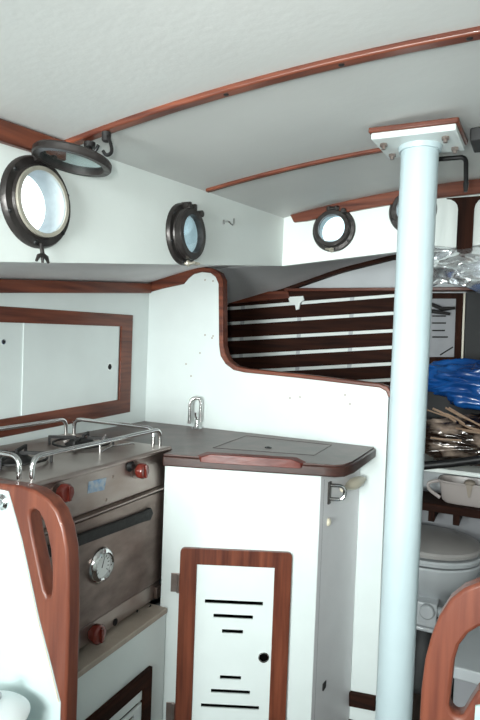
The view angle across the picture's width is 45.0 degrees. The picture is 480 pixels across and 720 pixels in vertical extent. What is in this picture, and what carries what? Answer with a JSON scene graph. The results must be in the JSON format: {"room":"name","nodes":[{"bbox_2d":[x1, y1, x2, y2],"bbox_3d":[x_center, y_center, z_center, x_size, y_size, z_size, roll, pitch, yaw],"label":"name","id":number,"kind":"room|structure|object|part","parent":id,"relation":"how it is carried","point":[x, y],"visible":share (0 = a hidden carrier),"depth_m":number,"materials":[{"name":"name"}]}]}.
{"room":"ship interior","nodes":[
{"label":"ship interior","id":0,"kind":"room"},
{"bbox_2d":[0,479,79,719],"bbox_3d":[-0.645,0.790,1.391,0.612,1.035,0.050,3,2,26],"label":"wall","id":1,"kind":"structure","parent":0,"point":[40,600],"depth_m":1.28,"materials":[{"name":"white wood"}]},
{"bbox_2d":[0,293,228,445],"bbox_3d":[-0.971,0.464,1.432,0.046,1.660,4.128,3,2,26],"label":"wall","id":2,"kind":"structure","parent":0,"point":[135,304],"depth_m":2.27,"materials":[{"name":"white paint"}]},
{"bbox_2d":[0,306,132,437],"bbox_3d":[-0.828,0.049,1.636,0.017,0.448,1.707,3,2,26],"label":"upper cabinet","id":3,"kind":"object","parent":2,"relation":"attached to","point":[54,364],"visible":1,"depth_m":2.04,"materials":[{"name":"brown wood"}]},
{"bbox_3d":[-0.937,0.053,1.424,0.004,0.356,1.109,3,2,26],"label":"sliding panel","id":4,"kind":"part","parent":3,"relation":"part of","materials":[{"name":"white paint"}]},
{"bbox_3d":[-0.600,0.025,2.109,0.004,0.334,0.495,3,2,26],"label":"sliding panel","id":5,"kind":"part","parent":3,"relation":"part of","materials":[{"name":"white paint"}]},
{"bbox_2d":[0,279,151,292],"bbox_3d":[-1.091,-0.144,1.056,0.030,0.326,3.191,3,2,26],"label":"trim","id":6,"kind":"structure","parent":2,"relation":"attached to","point":[6,285],"depth_m":2.03,"materials":[{"name":"brown wood"}]},
{"bbox_2d":[0,262,244,282],"bbox_3d":[-0.850,-0.182,1.012,0.568,0.468,3.493,3,2,26],"label":"ceiling","id":7,"kind":"structure","parent":0,"point":[129,273],"depth_m":1.95,"materials":[{"name":"grey paint"}]},
{"bbox_2d":[0,143,283,265],"bbox_3d":[-0.594,-0.263,0.895,0.030,0.660,3.509,3,2,26],"label":"wall","id":8,"kind":"structure","parent":0,"point":[119,217],"depth_m":1.51,"materials":[{"name":"white paint"}]},
{"bbox_2d":[0,119,65,160],"bbox_3d":[-0.840,-0.357,0.320,0.017,0.205,2.090,3,2,26],"label":"trim","id":9,"kind":"structure","parent":8,"relation":"attached to","point":[11,134],"depth_m":1.14,"materials":[{"name":"brown wood"}]},
{"bbox_2d":[0,139,111,263],"bbox_3d":[-0.361,-0.310,1.174,0.213,0.224,0.188,3,2,26],"label":"porthole","id":10,"kind":"object","parent":8,"relation":"attached to","point":[40,166],"visible":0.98,"depth_m":1.18,"materials":[{"name":"brown metal"}]},
{"bbox_3d":[-0.333,-0.399,1.155,0.155,0.037,0.155,3,2,26],"label":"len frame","id":11,"kind":"part","parent":10,"relation":"part of","materials":[{"name":"brown metal"}]},
{"bbox_2d":[165,202,205,266],"bbox_3d":[-0.162,-0.370,1.718,0.093,0.187,0.182,3,2,26],"label":"porthole","id":12,"kind":"object","parent":8,"relation":"attached to","point":[185,231],"visible":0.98,"depth_m":1.69,"materials":[{"name":"brown metal"}]},
{"bbox_3d":[-0.145,-0.371,1.710,0.021,0.150,0.150,3,2,26],"label":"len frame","id":13,"kind":"part","parent":12,"relation":"part of","materials":[{"name":"brown metal"}]},
{"bbox_2d":[222,218,234,225],"bbox_3d":[-0.038,-0.465,1.952,0.033,0.027,0.041,3,2,26],"label":"hook","id":14,"kind":"object","parent":8,"relation":"attached to","point":[223,221],"visible":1,"depth_m":1.94,"materials":[{"name":"silver metal"}]},
{"bbox_2d":[0,0,479,217],"bbox_3d":[0.260,-0.453,0.488,1.926,0.422,3.526,3,2,26],"label":"ceiling","id":15,"kind":"structure","parent":0,"point":[69,68],"depth_m":1.08,"materials":[{"name":"white paint"}]},
{"bbox_2d":[64,26,479,144],"bbox_3d":[0.457,-0.476,0.895,1.841,0.112,0.046,3,2,25],"label":"beam","id":16,"kind":"structure","parent":15,"relation":"attached to","point":[473,33],"depth_m":1.06,"materials":[{"name":"brown wood"}]},
{"bbox_2d":[84,140,99,151],"bbox_3d":[-0.317,-0.455,1.246,0.040,0.026,0.024,3,2,26],"label":"handle","id":17,"kind":"object","parent":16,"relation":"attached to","point":[88,144],"visible":0.73,"depth_m":1.24,"materials":[{"name":"black metal"}]},
{"bbox_3d":[-0.324,-0.463,1.249,0.024,0.010,0.024,3,2,26],"label":"plate","id":18,"kind":"part","parent":17,"relation":"part of","materials":[{"name":"black metal"}]},
{"bbox_2d":[101,131,112,156],"bbox_3d":[-0.275,-0.447,1.204,0.024,0.062,0.051,2,2,-15],"label":"hook","id":19,"kind":"object","parent":16,"relation":"attached to","point":[106,135],"visible":1,"depth_m":1.20,"materials":[{"name":"black metal"}]},
{"bbox_2d":[206,148,381,192],"bbox_3d":[0.148,-0.558,1.714,0.540,0.092,0.019,3,2,22],"label":"beam","id":20,"kind":"structure","parent":15,"relation":"attached to","point":[376,150],"depth_m":1.70,"materials":[{"name":"brown wood"}]},
{"bbox_2d":[439,155,468,191],"bbox_3d":[0.577,-0.560,1.719,0.194,0.136,0.021,3,2,26],"label":"grab bar","id":21,"kind":"object","parent":15,"relation":"attached to","point":[455,157],"visible":0.52,"depth_m":1.68,"materials":[{"name":"black metal"}]},
{"bbox_2d":[470,127,479,152],"bbox_3d":[0.869,-0.567,1.405,0.572,0.051,0.206,3,2,26],"label":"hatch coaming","id":22,"kind":"object","parent":15,"relation":"attached to","point":[474,132],"visible":1,"depth_m":1.47,"materials":[{"name":"grey"}]},
{"bbox_2d":[145,272,389,719],"bbox_3d":[0.051,0.476,2.309,1.054,1.653,0.026,3,2,26],"label":"wall","id":23,"kind":"structure","parent":0,"point":[179,316],"depth_m":2.25,"materials":[{"name":"white paint"}]},
{"bbox_2d":[185,279,350,404],"bbox_3d":[0.095,-0.085,2.265,0.710,0.467,0.002,3,2,26],"label":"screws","id":24,"kind":"structure","parent":23,"relation":"attached to","point":[204,279],"depth_m":2.36,"materials":[{"name":"silver metal"}]},
{"bbox_2d":[149,267,389,396],"bbox_3d":[0.078,-0.130,2.289,1.063,0.477,0.043,3,2,26],"label":"trim","id":25,"kind":"structure","parent":23,"relation":"attached to","point":[181,278],"depth_m":2.34,"materials":[{"name":"brown wood"}]},
{"bbox_2d":[349,690,375,710],"bbox_3d":[0.444,1.238,2.106,0.097,0.062,0.017,3,2,26],"label":"baseboard","id":26,"kind":"structure","parent":23,"relation":"attached to","point":[360,700],"depth_m":2.10,"materials":[{"name":"brown wood"}]},
{"bbox_2d":[125,693,452,719],"bbox_3d":[0.186,1.372,1.029,3.182,0.043,4.386,3,2,26],"label":"floor","id":27,"kind":"structure","parent":0,"point":[416,697],"depth_m":2.21,"materials":[{"name":"brown wood"}]},
{"bbox_2d":[77,603,166,719],"bbox_3d":[-0.561,1.039,1.697,0.470,0.525,0.544,3,2,26],"label":"base cabinet","id":28,"kind":"object","parent":27,"relation":"on","point":[121,672],"visible":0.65,"depth_m":1.67,"materials":[{"name":"white paint"}]},
{"bbox_2d":[0,418,170,648],"bbox_3d":[-0.535,0.495,1.711,0.456,0.566,0.596,3,2,26],"label":"stove","id":29,"kind":"object","parent":28,"relation":"on","point":[112,488],"visible":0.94,"depth_m":1.65,"materials":[{"name":"silver metal"}]},
{"bbox_3d":[-0.677,0.247,1.455,0.348,0.063,0.013,3,2,25],"label":"sea rail","id":30,"kind":"part","parent":29,"relation":"part of","materials":[{"name":"silver metal"}]},
{"bbox_3d":[-0.613,0.266,1.571,0.103,0.019,0.103,3,2,26],"label":"burner","id":31,"kind":"part","parent":29,"relation":"part of","materials":[{"name":"black metal"}]},
{"bbox_3d":[-0.724,0.234,1.783,0.013,0.063,0.548,3,2,26],"label":"sea rail","id":32,"kind":"part","parent":29,"relation":"part of","materials":[{"name":"silver metal"}]},
{"bbox_3d":[-0.429,0.327,1.427,0.033,0.046,0.046,3,2,26],"label":"knob","id":33,"kind":"part","parent":29,"relation":"part of","materials":[{"name":"red plastic"}]},
{"bbox_3d":[-0.503,0.261,1.838,0.103,0.019,0.103,3,2,26],"label":"burner","id":34,"kind":"part","parent":29,"relation":"part of","materials":[{"name":"black metal"}]},
{"bbox_2d":[0,433,166,482],"bbox_3d":[-0.547,0.277,1.706,0.418,0.007,0.582,3,2,26],"label":"cooktop","id":35,"kind":"object","parent":29,"relation":"in","point":[72,465],"depth_m":1.65,"materials":[{"name":"silver metal"}]},
{"bbox_3d":[-0.376,0.253,1.625,0.013,0.063,0.556,3,2,26],"label":"sea rail","id":36,"kind":"part","parent":29,"relation":"part of","materials":[{"name":"silver metal"}]},
{"bbox_3d":[-0.388,0.747,1.579,0.038,0.053,0.053,3,2,26],"label":"knob","id":37,"kind":"part","parent":29,"relation":"part of","materials":[{"name":"red plastic"}]},
{"bbox_3d":[-0.374,0.470,1.588,0.012,0.051,0.465,3,2,26],"label":"handle","id":38,"kind":"part","parent":29,"relation":"part of","materials":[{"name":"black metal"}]},
{"bbox_3d":[-0.369,0.350,1.620,0.015,0.106,0.577,3,2,26],"label":"control panel","id":39,"kind":"part","parent":29,"relation":"part of","materials":[{"name":"silver metal"}]},
{"bbox_3d":[-0.375,0.566,1.627,0.016,0.292,0.574,3,2,26],"label":"oven door","id":40,"kind":"part","parent":29,"relation":"part of","materials":[{"name":"silver metal"}]},
{"bbox_3d":[-0.432,0.239,1.962,0.348,0.063,0.013,3,2,26],"label":"sea rail","id":41,"kind":"part","parent":29,"relation":"part of","materials":[{"name":"silver metal"}]},
{"bbox_3d":[-0.388,0.743,1.630,0.007,0.052,0.556,3,2,26],"label":"panel","id":42,"kind":"part","parent":29,"relation":"part of","materials":[{"name":"silver metal"}]},
{"bbox_3d":[-0.288,0.329,1.718,0.033,0.046,0.046,3,2,26],"label":"knob","id":43,"kind":"part","parent":29,"relation":"part of","materials":[{"name":"red plastic"}]},
{"bbox_3d":[-0.368,1.079,1.576,0.014,0.295,0.424,3,2,26],"label":"door","id":44,"kind":"part","parent":28,"relation":"part of","materials":[{"name":"brown wood"}]},
{"bbox_3d":[-0.371,1.081,1.577,0.005,0.219,0.351,3,2,26],"label":"slotted panel","id":45,"kind":"part","parent":28,"relation":"part of","materials":[{"name":"white paint"}]},
{"bbox_2d":[160,466,365,719],"bbox_3d":[0.094,0.827,1.978,0.528,0.977,0.537,3,2,26],"label":"base cabinet","id":46,"kind":"object","parent":27,"relation":"on","point":[259,568],"visible":0.98,"depth_m":1.84,"materials":[{"name":"white paint"}]},
{"bbox_2d":[77,421,375,476],"bbox_3d":[-0.089,0.303,2.046,1.015,0.050,0.560,3,2,26],"label":"countertop","id":47,"kind":"structure","parent":46,"relation":"on","point":[204,448],"depth_m":1.93,"materials":[{"name":"grey laminate"}]},
{"bbox_2d":[188,396,202,428],"bbox_3d":[-0.180,0.212,2.368,0.060,0.130,0.045,3,2,26],"label":"tap","id":48,"kind":"object","parent":47,"relation":"on","point":[197,421],"visible":1,"depth_m":2.36,"materials":[{"name":"silver metal"}]},
{"bbox_3d":[-0.024,0.929,1.839,0.352,0.662,0.014,2,2,1],"label":"door","id":49,"kind":"part","parent":46,"relation":"part of","materials":[{"name":"brown wood"}]},
{"bbox_3d":[-0.024,0.929,1.840,0.259,0.576,0.005,2,2,1],"label":"slotted panel","id":50,"kind":"part","parent":46,"relation":"part of","materials":[{"name":"white paint"}]},
{"bbox_3d":[0.323,0.836,1.982,0.014,0.977,0.334,3,2,33],"label":"panel","id":51,"kind":"part","parent":46,"relation":"part of","materials":[{"name":"grey paint"}]},
{"bbox_2d":[369,117,467,719],"bbox_3d":[0.411,0.390,1.475,0.214,1.907,0.171,3,2,26],"label":"support post","id":52,"kind":"object","parent":27,"relation":"on","point":[419,145],"visible":1,"depth_m":1.45,"materials":[{"name":"white metal"}]},
{"bbox_3d":[0.446,-0.542,1.444,0.202,0.016,0.162,3,2,26],"label":"head plate","id":53,"kind":"part","parent":52,"relation":"part of","materials":[{"name":"white paint"}]},
{"bbox_2d":[413,524,479,695],"bbox_3d":[0.782,1.028,2.433,0.418,0.598,0.398,3,2,26],"label":"toilet","id":54,"kind":"object","parent":27,"relation":"on","point":[449,559],"visible":0.38,"depth_m":2.28,"materials":[{"name":"ceramic"}]},
{"bbox_3d":[0.787,0.918,2.432,0.413,0.224,0.388,3,2,26],"label":"bowl","id":55,"kind":"part","parent":54,"relation":"part of","materials":[{"name":"white ceramic"}]},
{"bbox_3d":[0.792,0.789,2.428,0.418,0.028,0.393,3,2,26],"label":"seat","id":56,"kind":"part","parent":54,"relation":"part of","materials":[{"name":"white plastic"}]},
{"bbox_3d":[0.793,0.750,2.427,0.409,0.041,0.385,3,2,26],"label":"lid","id":57,"kind":"part","parent":54,"relation":"part of","materials":[{"name":"plastic"}]},
{"bbox_2d":[420,577,479,719],"bbox_3d":[0.422,0.854,0.926,0.292,1.017,0.034,3,2,26],"label":"partition","id":58,"kind":"object","parent":27,"relation":"on","point":[460,614],"visible":1,"depth_m":0.94,"materials":[{"name":"red wood"}]},
{"bbox_2d":[475,704,479,719],"bbox_3d":[0.388,0.565,0.917,0.032,0.055,0.003,3,2,26],"label":"printed card","id":59,"kind":"object","parent":58,"relation":"attached to","point":[477,707],"visible":1,"depth_m":0.92,"materials":[{"name":"white paper"}]},
{"bbox_2d":[453,626,479,706],"bbox_3d":[1.143,1.163,1.772,0.920,0.398,0.387,3,2,26],"label":"locker","id":60,"kind":"object","parent":27,"relation":"on","point":[466,676],"visible":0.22,"depth_m":1.80,"materials":[{"name":"grey paint"}]},
{"bbox_3d":[-0.716,1.085,1.230,0.499,0.451,0.323,3,2,26],"label":"locker","id":61,"kind":"object","parent":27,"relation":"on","visible":0},
{"bbox_2d":[0,690,29,719],"bbox_3d":[-0.520,0.781,1.205,0.158,0.171,0.158,3,2,26],"label":"lidded pot","id":62,"kind":"object","parent":61,"relation":"on","point":[13,706],"visible":1,"depth_m":1.21,"materials":[{"name":"white ceramic"}]},
{"bbox_2d":[218,253,395,304],"bbox_3d":[0.955,-0.387,2.409,2.649,0.344,0.600,3,2,26],"label":"ceiling","id":63,"kind":"structure","parent":0,"point":[247,281],"depth_m":2.79,"materials":[{"name":"grey paint"}]},
{"bbox_2d":[282,194,479,266],"bbox_3d":[1.028,-0.508,2.043,1.866,0.314,0.030,3,2,26],"label":"wall","id":64,"kind":"structure","parent":0,"point":[375,235],"depth_m":2.28,"materials":[{"name":"white paint"}]},
{"bbox_2d":[313,206,355,252],"bbox_3d":[0.375,-0.522,2.332,0.178,0.184,0.093,3,2,26],"label":"porthole","id":65,"kind":"object","parent":64,"relation":"attached to","point":[348,234],"visible":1,"depth_m":2.31,"materials":[{"name":"brown metal"}]},
{"bbox_3d":[0.366,-0.525,2.314,0.147,0.147,0.021,3,2,26],"label":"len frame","id":66,"kind":"part","parent":65,"relation":"part of","materials":[{"name":"brown metal"}]},
{"bbox_2d":[290,179,479,222],"bbox_3d":[1.016,-0.575,2.019,1.787,0.146,0.021,3,2,26],"label":"trim","id":67,"kind":"structure","parent":64,"relation":"attached to","point":[451,189],"depth_m":2.24,"materials":[{"name":"brown wood"}]},
{"bbox_2d":[389,195,436,229],"bbox_3d":[0.652,-0.564,2.197,0.178,0.184,0.093,3,2,26],"label":"porthole","id":68,"kind":"object","parent":64,"relation":"attached to","point":[393,209],"visible":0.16,"depth_m":2.20,"materials":[{"name":"brown metal"}]},
{"bbox_3d":[0.644,-0.567,2.179,0.147,0.147,0.021,3,2,26],"label":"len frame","id":69,"kind":"part","parent":68,"relation":"part of","materials":[{"name":"brown metal"}]},
{"bbox_2d":[433,246,479,293],"bbox_3d":[0.819,-0.311,2.035,0.304,0.218,0.197,3,2,26],"label":"sheet","id":70,"kind":"object","parent":64,"relation":"hanging from","point":[453,266],"visible":0.88,"depth_m":2.02,"materials":[{"name":"clear plastic"}]},
{"bbox_2d":[447,196,479,249],"bbox_3d":[0.822,-0.495,2.116,0.139,0.194,0.018,3,2,26],"label":"trim","id":71,"kind":"structure","parent":64,"relation":"attached to","point":[466,205],"depth_m":2.11,"materials":[{"name":"brown wood"}]},
{"bbox_2d":[301,240,465,491],"bbox_3d":[1.076,0.373,2.714,2.709,1.909,0.034,3,2,26],"label":"wall","id":72,"kind":"structure","parent":0,"point":[382,275],"depth_m":2.89,"materials":[{"name":"grey paint"}]},
{"bbox_2d":[227,291,394,385],"bbox_3d":[0.278,-0.029,3.025,1.074,0.684,0.046,3,2,26],"label":"lining","id":73,"kind":"object","parent":72,"relation":"attached to","point":[337,334],"visible":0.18,"depth_m":2.96,"materials":[{"name":"brown wood"}]},
{"bbox_2d":[276,254,395,290],"bbox_3d":[0.983,-0.392,2.704,2.167,0.288,0.042,3,2,26],"label":"trim","id":74,"kind":"structure","parent":72,"relation":"attached to","point":[391,257],"depth_m":2.91,"materials":[{"name":"brown wood"}]},
{"bbox_2d":[284,287,473,291],"bbox_3d":[1.097,-0.320,2.632,1.892,0.016,0.077,3,2,26],"label":"trim","id":75,"kind":"structure","parent":72,"relation":"attached to","point":[435,289],"depth_m":2.82,"materials":[{"name":"brown wood"}]},
{"bbox_2d":[429,293,463,363],"bbox_3d":[0.916,-0.144,2.702,0.222,0.336,0.079,3,2,26],"label":"door","id":76,"kind":"structure","parent":72,"relation":"in","point":[447,308],"depth_m":2.69,"materials":[{"name":"brown wood"}]},
{"bbox_3d":[0.921,-0.148,2.721,0.188,0.294,0.007,3,2,26],"label":"panel","id":77,"kind":"part","parent":76,"relation":"part of","materials":[{"name":"grey paint"}]},
{"bbox_2d":[461,293,465,357],"bbox_3d":[1.025,-0.139,2.660,0.012,0.332,0.043,3,2,26],"label":"door stop","id":78,"kind":"object","parent":72,"relation":"attached to","point":[464,296],"visible":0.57,"depth_m":2.64,"materials":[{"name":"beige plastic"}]},
{"bbox_2d":[464,291,479,359],"bbox_3d":[1.197,-0.147,2.553,0.390,0.357,0.052,3,2,26],"label":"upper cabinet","id":79,"kind":"object","parent":72,"relation":"attached to","point":[472,306],"visible":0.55,"depth_m":2.60,"materials":[{"name":"grey"}]},
{"bbox_2d":[421,489,479,577],"bbox_3d":[1.360,0.987,2.428,1.290,0.722,0.026,3,2,26],"label":"wall","id":80,"kind":"structure","parent":0,"point":[469,526],"depth_m":2.60,"materials":[{"name":"grey paint"}]},
{"bbox_2d":[422,491,479,525],"bbox_3d":[1.319,0.668,2.309,1.290,0.080,0.214,3,2,26],"label":"shelf","id":81,"kind":"object","parent":80,"relation":"attached to","point":[431,503],"visible":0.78,"depth_m":2.42,"materials":[{"name":"brown wood"}]},
{"bbox_2d":[426,475,479,507],"bbox_3d":[0.986,0.553,2.453,0.374,0.114,0.162,3,2,26],"label":"plastic tub","id":82,"kind":"object","parent":81,"relation":"on","point":[459,490],"visible":1,"depth_m":2.43,"materials":[{"name":"white plastic"}]},
{"bbox_3d":[0.836,0.553,2.503,0.062,0.087,0.016,3,2,15],"label":"handle","id":83,"kind":"part","parent":82,"relation":"part of","materials":[{"name":"white plastic"}]},
{"bbox_2d":[423,391,479,487],"bbox_3d":[1.254,0.326,2.255,1.393,0.559,0.464,3,2,26],"label":"shelf","id":84,"kind":"object","parent":80,"relation":"on","point":[433,469],"visible":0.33,"depth_m":2.33,"materials":[{"name":"white paint"}]},
{"bbox_3d":[1.391,0.532,2.402,1.256,0.146,0.017,3,2,26],"label":"panel","id":85,"kind":"part","parent":84,"relation":"part of","materials":[{"name":"grey paint"}]},
{"bbox_3d":[0.985,0.364,2.149,0.755,0.200,0.037,3,2,26],"label":"rail","id":86,"kind":"part","parent":84,"relation":"part of","materials":[{"name":"black metal"}]},
{"bbox_2d":[425,413,479,465],"bbox_3d":[1.058,0.323,2.373,0.789,0.214,0.309,3,2,26],"label":"plastic bundle","id":87,"kind":"object","parent":84,"relation":"on","point":[469,445],"visible":0.55,"depth_m":2.33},
{"bbox_2d":[427,409,448,417],"bbox_3d":[0.776,0.209,2.301,0.100,0.032,0.009,3,2,26],"label":"stick","id":88,"kind":"object","parent":87,"relation":"in","point":[427,409],"visible":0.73,"depth_m":2.29,"materials":[{"name":"brown wood"}]},
{"bbox_2d":[432,407,455,421],"bbox_3d":[0.809,0.218,2.297,0.093,0.053,0.013,3,2,26],"label":"stick","id":89,"kind":"object","parent":87,"relation":"in","point":[433,408],"visible":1,"depth_m":2.29,"materials":[{"name":"brown wood"}]},
{"bbox_2d":[430,437,460,440],"bbox_3d":[0.813,0.313,2.291,0.116,0.010,0.011,3,2,26],"label":"stick","id":90,"kind":"object","parent":87,"relation":"in","point":[437,438],"visible":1,"depth_m":2.29,"materials":[{"name":"brown wood"}]},
{"bbox_2d":[428,358,479,410],"bbox_3d":[0.977,0.107,2.385,0.638,0.226,0.319,3,2,26],"label":"tarp","id":91,"kind":"object","parent":87,"relation":"on","point":[458,380],"visible":0.9,"depth_m":2.35,"materials":[{"name":"blue plastic"}]},
{"bbox_2d":[444,412,464,424],"bbox_3d":[0.838,0.229,2.289,0.096,0.047,0.012,3,2,26],"label":"stick","id":92,"kind":"object","parent":87,"relation":"in","point":[452,416],"visible":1,"depth_m":2.28,"materials":[{"name":"brown wood"}]},
{"bbox_2d":[445,407,473,422],"bbox_3d":[0.864,0.215,2.282,0.111,0.054,0.011,3,2,26],"label":"stick","id":93,"kind":"object","parent":87,"relation":"in","point":[448,409],"visible":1,"depth_m":2.28,"materials":[{"name":"brown wood"}]},
{"bbox_2d":[449,407,479,425],"bbox_3d":[0.884,0.224,2.278,0.128,0.069,0.011,3,2,26],"label":"stick","id":94,"kind":"object","parent":87,"relation":"in","point":[476,423],"visible":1,"depth_m":2.28,"materials":[{"name":"brown wood"}]},
{"bbox_2d":[455,427,479,432],"bbox_3d":[0.908,0.278,2.273,0.120,0.018,0.011,3,2,26],"label":"stick","id":95,"kind":"object","parent":87,"relation":"in","point":[463,429],"visible":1,"depth_m":2.28,"materials":[{"name":"brown wood"}]},
{"bbox_2d":[459,422,479,430],"bbox_3d":[0.905,0.261,2.280,0.086,0.035,0.013,3,2,26],"label":"stick","id":96,"kind":"object","parent":87,"relation":"in","point":[469,427],"visible":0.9,"depth_m":2.27,"materials":[{"name":"brown wood"}]}
]}

